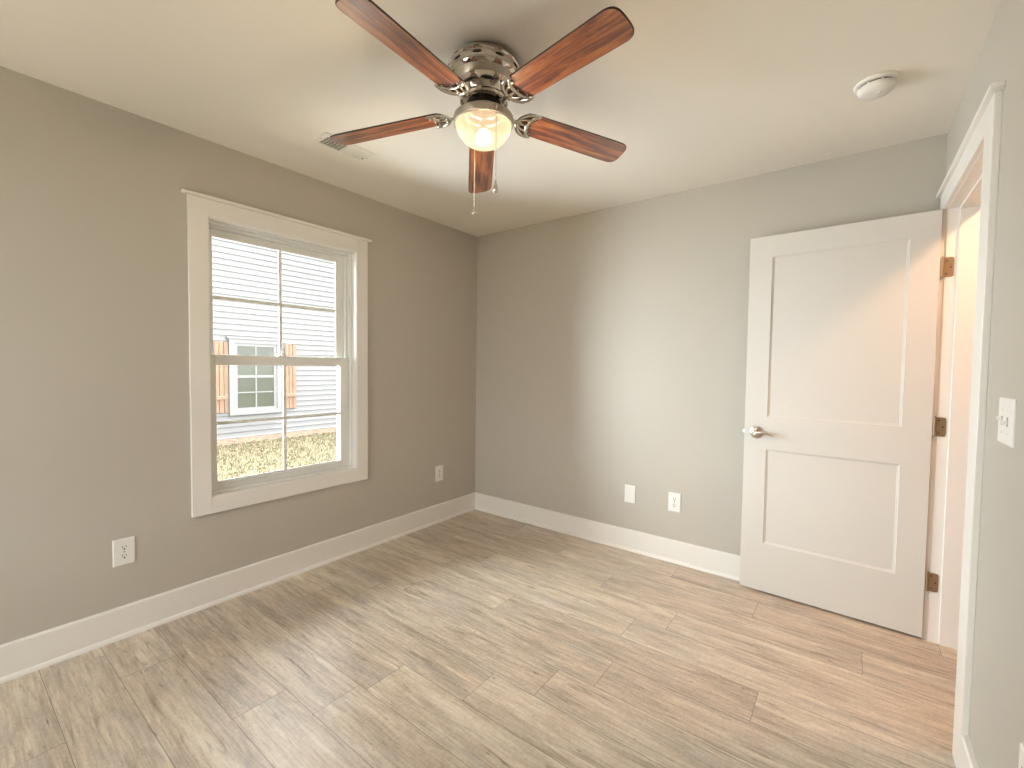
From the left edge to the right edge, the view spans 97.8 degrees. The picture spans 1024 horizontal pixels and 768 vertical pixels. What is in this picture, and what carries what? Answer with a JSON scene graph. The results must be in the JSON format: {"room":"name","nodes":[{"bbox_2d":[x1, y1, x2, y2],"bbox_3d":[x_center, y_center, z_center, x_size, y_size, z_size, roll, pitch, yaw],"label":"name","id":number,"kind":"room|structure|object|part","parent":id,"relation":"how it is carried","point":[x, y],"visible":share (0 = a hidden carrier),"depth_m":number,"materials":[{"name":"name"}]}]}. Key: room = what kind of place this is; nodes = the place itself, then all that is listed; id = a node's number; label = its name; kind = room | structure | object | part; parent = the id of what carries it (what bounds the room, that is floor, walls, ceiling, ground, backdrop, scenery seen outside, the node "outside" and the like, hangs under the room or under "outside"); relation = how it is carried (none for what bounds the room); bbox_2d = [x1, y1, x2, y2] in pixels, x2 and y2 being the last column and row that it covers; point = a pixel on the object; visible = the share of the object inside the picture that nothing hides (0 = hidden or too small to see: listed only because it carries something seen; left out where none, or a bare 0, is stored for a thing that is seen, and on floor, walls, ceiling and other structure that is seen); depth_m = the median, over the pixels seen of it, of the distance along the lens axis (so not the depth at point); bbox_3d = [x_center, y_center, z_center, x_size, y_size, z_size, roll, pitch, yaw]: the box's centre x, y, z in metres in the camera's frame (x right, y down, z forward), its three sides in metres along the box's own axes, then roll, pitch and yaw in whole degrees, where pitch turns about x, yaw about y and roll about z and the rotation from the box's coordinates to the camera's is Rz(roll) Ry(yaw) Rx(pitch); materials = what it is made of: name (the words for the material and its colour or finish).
{"room":"empty bedroom","nodes":[
{"label":"empty bedroom","id":0,"kind":"room"},
{"bbox_2d":[0,66,476,644],"bbox_3d":[-1.713,-0.016,2.317,0.150,2.490,4.700,2,3,37],"label":"wall","id":1,"kind":"structure","parent":0,"point":[95,453],"depth_m":2.11,"materials":[{"name":"beige paint"}]},
{"bbox_2d":[112,536,135,567],"bbox_3d":[-1.817,0.785,2.094,0.008,0.126,0.082,2,3,37],"label":"wall outlet","id":2,"kind":"object","parent":1,"relation":"attached to","point":[123,550],"visible":1,"depth_m":2.09,"materials":[{"name":"white plastic"}]},
{"bbox_2d":[119,544,128,550],"bbox_3d":[-1.815,0.765,2.092,0.002,0.027,0.034,2,3,37],"label":"receptacle","id":3,"kind":"object","parent":2,"relation":"attached to","point":[122,547],"depth_m":2.09,"materials":[{"name":"white plastic"}]},
{"bbox_2d":[120,553,128,559],"bbox_3d":[-1.815,0.806,2.094,0.002,0.027,0.034,2,3,37],"label":"receptacle","id":4,"kind":"object","parent":2,"relation":"attached to","point":[123,556],"depth_m":2.09,"materials":[{"name":"white plastic"}]},
{"bbox_2d":[0,492,475,683],"bbox_3d":[-1.657,1.108,2.307,0.027,0.147,4.400,2,3,37],"label":"baseboard","id":5,"kind":"structure","parent":1,"relation":"attached to","point":[20,657],"depth_m":2.31,"materials":[{"name":"white paint"}]},
{"bbox_2d":[181,189,371,517],"bbox_3d":[-1.376,-0.154,2.727,0.180,1.657,1.093,2,3,37],"label":"window","id":6,"kind":"structure","parent":1,"relation":"in","point":[208,217],"depth_m":2.64,"materials":[{"name":"white paint"}]},
{"bbox_3d":[-1.403,-0.484,2.736,0.016,0.732,0.812,2,3,37],"label":"sash","id":7,"kind":"part","parent":6,"relation":"part of","materials":[{"name":"white plastic"}]},
{"bbox_3d":[-1.378,0.202,2.741,0.017,0.738,0.838,2,3,37],"label":"sash","id":8,"kind":"part","parent":6,"relation":"part of","materials":[{"name":"white plastic"}]},
{"bbox_3d":[-1.383,0.539,2.729,0.012,0.008,0.670,2,3,37],"label":"lift rail","id":9,"kind":"part","parent":6,"relation":"part of","materials":[{"name":"white plastic"}]},
{"bbox_3d":[-1.399,-0.146,2.748,0.118,1.461,0.864,2,3,37],"label":"frame","id":10,"kind":"part","parent":6,"relation":"part of","materials":[{"name":"white plastic"}]},
{"bbox_2d":[435,465,442,481],"bbox_3d":[-0.600,0.739,3.697,0.008,0.126,0.082,2,3,37],"label":"wall outlet","id":11,"kind":"object","parent":1,"relation":"attached to","point":[439,469],"visible":1,"depth_m":3.69,"materials":[{"name":"white plastic"}]},
{"bbox_2d":[0,510,956,767],"bbox_3d":[0.256,1.258,1.457,4.390,0.040,5.550,2,3,37],"label":"floor","id":12,"kind":"structure","parent":0,"point":[474,638],"depth_m":1.86,"materials":[{"name":"plastic"}]},
{"bbox_2d":[0,0,1001,236],"bbox_3d":[0.323,-1.259,1.333,4.500,0.120,5.650,2,3,37],"label":"ceiling","id":13,"kind":"structure","parent":0,"point":[702,93],"depth_m":1.80,"materials":[{"name":"beige paint"}]},
{"bbox_2d":[311,132,375,161],"bbox_3d":[-0.887,-1.247,2.373,0.146,0.014,0.296,2,3,37],"label":"ceiling vent","id":14,"kind":"object","parent":13,"relation":"in","point":[355,152],"visible":0.94,"depth_m":2.37,"materials":[{"name":"white plastic"}]},
{"bbox_2d":[330,0,633,214],"bbox_3d":[-0.112,-0.951,1.663,1.221,0.532,1.206,2,3,37],"label":"ceiling fan","id":15,"kind":"object","parent":13,"relation":"hanging from","point":[485,75],"visible":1,"depth_m":1.59,"materials":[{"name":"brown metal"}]},
{"bbox_3d":[-0.490,-1.014,1.784,0.491,0.006,0.120,-4,11,13],"label":"blade","id":16,"kind":"part","parent":15,"relation":"part of","materials":[{"name":"brown wood"}]},
{"bbox_3d":[-0.307,-1.014,1.360,0.120,0.006,0.491,14,11,29],"label":"blade","id":17,"kind":"part","parent":15,"relation":"part of","materials":[{"name":"brown wood"}]},
{"bbox_3d":[-0.153,-0.862,1.818,0.004,0.286,0.003,2,3,37],"label":"pull chain","id":18,"kind":"part","parent":15,"relation":"part of","materials":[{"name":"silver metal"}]},
{"bbox_3d":[-0.144,-1.016,2.089,0.120,0.006,0.491,-12,-2,-6],"label":"blade","id":19,"kind":"part","parent":15,"relation":"part of","materials":[{"name":"brown wood"}]},
{"bbox_3d":[-0.108,-0.945,1.701,0.208,0.090,0.208,2,3,37],"label":"lamp shade","id":20,"kind":"part","parent":15,"relation":"part of","materials":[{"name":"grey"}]},
{"bbox_3d":[-0.057,-0.861,1.591,0.004,0.269,0.003,2,3,37],"label":"pull chain","id":21,"kind":"part","parent":15,"relation":"part of","materials":[{"name":"silver metal"}]},
{"bbox_3d":[0.154,-1.015,1.403,0.120,0.006,0.491,16,-6,-41],"label":"blade","id":22,"kind":"part","parent":15,"relation":"part of","materials":[{"name":"brown wood"}]},
{"bbox_3d":[0.253,-1.016,1.855,0.491,0.006,0.120,4,-13,-24],"label":"blade","id":23,"kind":"part","parent":15,"relation":"part of","materials":[{"name":"brown wood"}]},
{"bbox_2d":[854,71,899,100],"bbox_3d":[1.453,-1.177,1.784,0.145,0.050,0.145,2,3,37],"label":"smoke detector","id":24,"kind":"object","parent":13,"relation":"attached to","point":[878,85],"visible":1,"depth_m":1.75,"materials":[{"name":"white plastic"}]},
{"bbox_2d":[475,133,947,555],"bbox_3d":[0.916,-0.016,3.160,3.021,2.490,0.120,2,3,37],"label":"wall","id":25,"kind":"structure","parent":0,"point":[611,343],"depth_m":3.08,"materials":[{"name":"beige paint"}]},
{"bbox_2d":[475,492,739,580],"bbox_3d":[0.863,1.107,3.140,3.007,0.147,0.027,2,3,37],"label":"baseboard","id":26,"kind":"structure","parent":25,"relation":"attached to","point":[712,561],"depth_m":3.20,"materials":[{"name":"white paint"}]},
{"bbox_2d":[624,484,635,503],"bbox_3d":[0.836,0.779,3.165,0.080,0.124,0.007,2,3,37],"label":"blank plate","id":27,"kind":"object","parent":25,"relation":"attached to","point":[630,491],"visible":1,"depth_m":3.16,"materials":[{"name":"white plastic"}]},
{"bbox_2d":[668,492,680,512],"bbox_3d":[1.082,0.788,2.977,0.082,0.126,0.008,2,3,37],"label":"wall outlet","id":28,"kind":"object","parent":25,"relation":"attached to","point":[674,499],"visible":1,"depth_m":2.97,"materials":[{"name":"white plastic"}]},
{"bbox_2d":[946,0,1023,767],"bbox_3d":[0.792,0.089,0.400,0.120,2.490,4.670,2,3,37],"label":"wall","id":29,"kind":"structure","parent":0,"point":[996,726],"depth_m":1.23,"materials":[{"name":"beige paint"}]},
{"bbox_2d":[922,80,1005,767],"bbox_3d":[1.794,0.172,1.738,0.170,2.146,1.064,2,3,37],"label":"door frame","id":30,"kind":"structure","parent":29,"relation":"attached to","point":[968,193],"depth_m":2.03,"materials":[{"name":"white paint"}]},
{"bbox_2d":[739,209,942,637],"bbox_3d":[1.682,0.191,2.383,0.813,2.032,0.159,3,3,40],"label":"door","id":31,"kind":"structure","parent":30,"relation":"attached to","point":[842,335],"depth_m":2.33,"materials":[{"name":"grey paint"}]},
{"bbox_3d":[1.416,0.280,2.542,0.130,0.073,0.062,3,3,40],"label":"lever handle","id":32,"kind":"part","parent":31,"relation":"part of","materials":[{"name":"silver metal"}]},
{"bbox_2d":[959,735,978,767],"bbox_3d":[0.410,1.219,0.082,0.031,0.147,3.349,2,3,37],"label":"baseboard","id":33,"kind":"structure","parent":29,"relation":"attached to","point":[967,756],"depth_m":1.36,"materials":[{"name":"white paint"}]},
{"bbox_2d":[996,397,1016,447],"bbox_3d":[1.297,0.099,1.179,0.015,0.122,0.140,2,3,37],"label":"light switch","id":34,"kind":"object","parent":29,"relation":"attached to","point":[1006,418],"visible":1,"depth_m":1.16,"materials":[{"name":"white plastic"}]},
{"bbox_2d":[1018,743,1023,767],"bbox_3d":[1.111,0.865,0.969,0.008,0.126,0.082,2,3,37],"label":"wall outlet","id":35,"kind":"object","parent":29,"relation":"attached to","point":[1021,748],"visible":1,"depth_m":0.99,"materials":[{"name":"white plastic"}]},
{"label":"outside","id":36,"kind":"structure","parent":0,"visible":0},
{"bbox_2d":[217,431,336,480],"bbox_3d":[-4.326,1.321,7.102,70.000,0.288,60.000,2,3,37],"label":"ground","id":37,"kind":"structure","parent":36,"point":[330,441],"depth_m":7.16,"materials":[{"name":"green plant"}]},
{"bbox_2d":[212,237,336,439],"bbox_3d":[-8.672,-2.635,11.918,9.600,7.216,13.400,2,3,37],"label":"neighbor house","id":38,"kind":"structure","parent":37,"relation":"on","point":[239,270],"depth_m":9.30,"materials":[{"name":"grey plastic"}]},
{"bbox_2d":[214,341,228,412],"bbox_3d":[-5.589,-0.130,8.603,0.036,1.380,0.232,2,3,37],"label":"shutter","id":39,"kind":"object","parent":38,"relation":"hanging from","point":[220,347],"depth_m":8.62,"materials":[{"name":"brown wood"}]},
{"bbox_3d":[-5.231,-0.145,9.109,0.027,1.300,0.790,2,3,37],"label":"pane","id":40,"kind":"part","parent":38,"relation":"part of","materials":[{"name":"grey"}]},
{"bbox_2d":[285,344,296,408],"bbox_3d":[-4.780,-0.161,9.668,0.036,1.380,0.237,2,3,37],"label":"shutter","id":41,"kind":"object","parent":38,"relation":"hanging from","point":[290,349],"depth_m":9.68,"materials":[{"name":"brown wood"}]},
{"bbox_2d":[217,427,336,445],"bbox_3d":[-4.753,1.062,9.303,0.605,0.065,8.000,2,3,37],"label":"mulch bed","id":42,"kind":"object","parent":37,"relation":"on","point":[328,430],"visible":0.32,"depth_m":9.03,"materials":[{"name":"brown wood"}]}
]}

